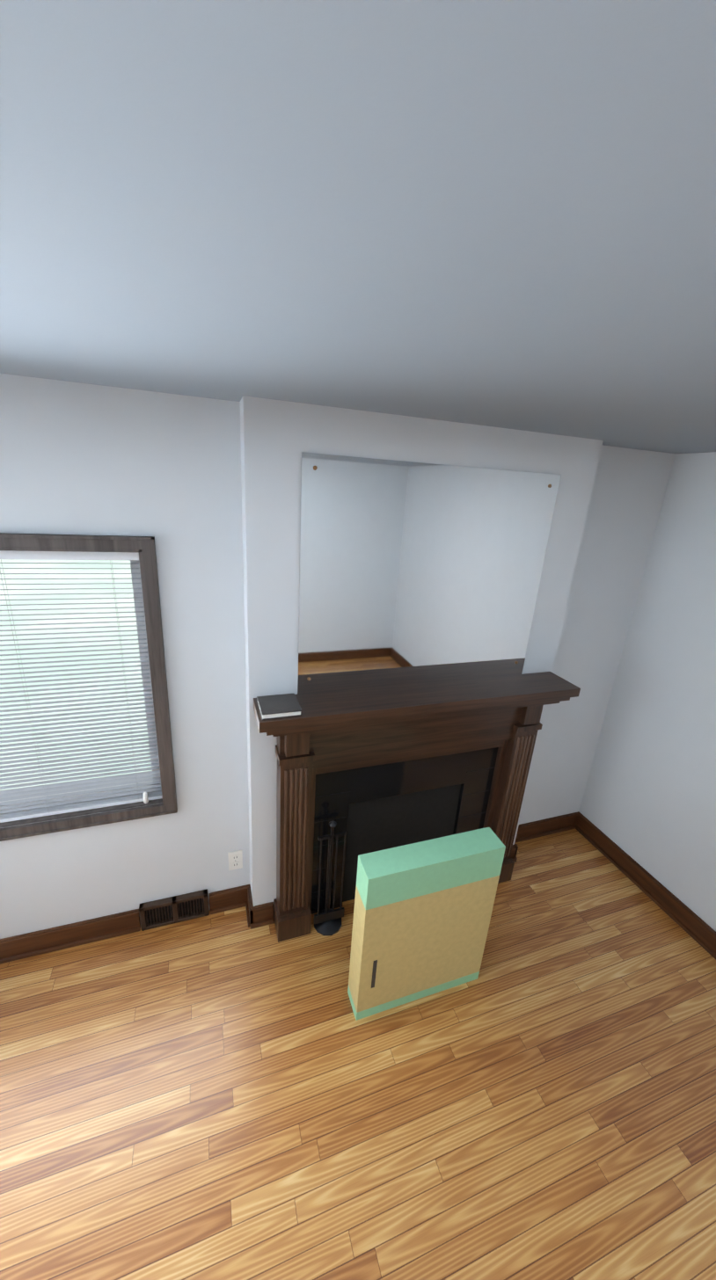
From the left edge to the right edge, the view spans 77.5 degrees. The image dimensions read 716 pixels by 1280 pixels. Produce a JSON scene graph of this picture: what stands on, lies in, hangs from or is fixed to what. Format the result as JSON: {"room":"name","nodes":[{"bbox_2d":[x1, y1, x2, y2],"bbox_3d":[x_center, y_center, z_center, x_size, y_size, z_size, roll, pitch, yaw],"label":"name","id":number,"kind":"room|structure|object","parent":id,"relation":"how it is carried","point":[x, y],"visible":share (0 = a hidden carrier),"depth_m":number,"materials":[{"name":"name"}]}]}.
{"room":"living room","nodes":[
{"label":"living room","id":0,"kind":"room"},
{"bbox_2d":[0,373,675,938],"bbox_3d":[-0.336,0.219,2.232,4.560,2.440,0.260,-3,20,-19],"label":"wall","id":1,"kind":"structure","parent":0,"point":[79,458],"depth_m":1.98,"materials":[{"name":"paint"}]},
{"bbox_2d":[0,532,177,841],"bbox_3d":[-1.485,0.223,1.720,1.389,1.266,0.137,-3,20,-19],"label":"window","id":2,"kind":"structure","parent":1,"relation":"in","point":[158,788],"depth_m":1.86,"materials":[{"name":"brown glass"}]},
{"bbox_2d":[138,888,209,930],"bbox_3d":[-0.933,1.377,2.277,0.320,0.150,0.032,-3,20,-19],"label":"air vent","id":3,"kind":"object","parent":1,"relation":"in","point":[170,910],"visible":1,"depth_m":2.27,"materials":[{"name":"brown metal"}]},
{"bbox_2d":[227,850,242,870],"bbox_3d":[-0.634,1.143,2.311,0.070,0.115,0.010,-3,20,-19],"label":"outlet","id":4,"kind":"object","parent":1,"relation":"attached to","point":[235,860],"visible":1,"depth_m":2.31,"materials":[{"name":"white plastic"}]},
{"bbox_2d":[0,829,715,1279],"bbox_3d":[0.637,2.628,-0.653,4.820,0.120,7.585,-3,20,-19],"label":"floor","id":5,"kind":"structure","parent":0,"point":[229,1094],"depth_m":1.66,"materials":[{"name":"brown wood"}]},
{"bbox_2d":[253,671,580,942],"bbox_3d":[0.289,0.855,2.264,1.568,1.295,0.215,-3,20,-19],"label":"fireplace mantel","id":6,"kind":"object","parent":5,"relation":"on","point":[360,771],"visible":0.9,"depth_m":2.21,"materials":[{"name":"brown wood"}]},
{"bbox_2d":[256,693,301,719],"bbox_3d":[-0.322,0.269,1.816,0.157,0.026,0.159,-3,20,-19],"label":"books","id":7,"kind":"object","parent":6,"relation":"on","point":[279,706],"visible":1,"depth_m":1.79,"materials":[{"name":"grey paper"}]},
{"bbox_2d":[347,827,505,1020],"bbox_3d":[0.285,1.232,1.943,0.612,0.790,0.122,-3,20,-19],"label":"cabinet","id":8,"kind":"object","parent":5,"relation":"on","point":[422,912],"visible":1,"depth_m":1.86,"materials":[{"name":"beige wood"}]},
{"bbox_2d":[0,0,715,453],"bbox_3d":[0.219,-0.373,0.112,4.820,0.120,4.000,-3,20,-19],"label":"ceiling","id":9,"kind":"structure","parent":0,"point":[494,213],"depth_m":0.45,"materials":[{"name":"paint"}]},
{"bbox_2d":[240,395,603,906],"bbox_3d":[0.267,0.256,2.237,1.600,2.440,0.140,-3,20,-19],"label":"wall","id":10,"kind":"structure","parent":0,"point":[278,438],"depth_m":1.83,"materials":[{"name":"paint"}]},
{"bbox_2d":[297,451,560,694],"bbox_3d":[0.326,-0.255,1.986,1.188,0.982,0.010,-3,20,-19],"label":"mirror","id":11,"kind":"object","parent":10,"relation":"attached to","point":[410,572],"visible":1,"depth_m":1.95,"materials":[{"name":"clear glass"}]},
{"bbox_2d":[578,451,715,930],"bbox_3d":[2.325,0.753,1.180,0.260,2.440,3.665,-3,20,-19],"label":"wall","id":12,"kind":"structure","parent":0,"point":[648,803],"depth_m":2.45,"materials":[{"name":"paint"}]},
{"bbox_2d":[0,811,715,964],"bbox_3d":[0.644,2.515,-0.692,4.300,0.120,7.065,-3,20,-19],"label":"baseboard","id":13,"kind":"structure","parent":12,"relation":"attached to","point":[15,948],"depth_m":2.35,"materials":[{"name":"brown wood"}]},
{"label":"outside","id":14,"kind":"structure","parent":0,"visible":0},
{"bbox_2d":[0,559,151,790],"bbox_3d":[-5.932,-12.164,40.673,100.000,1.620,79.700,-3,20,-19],"label":"window pane","id":15,"kind":"structure","parent":14,"point":[114,563],"depth_m":7.38,"materials":[{"name":"clear glass"}]}
]}

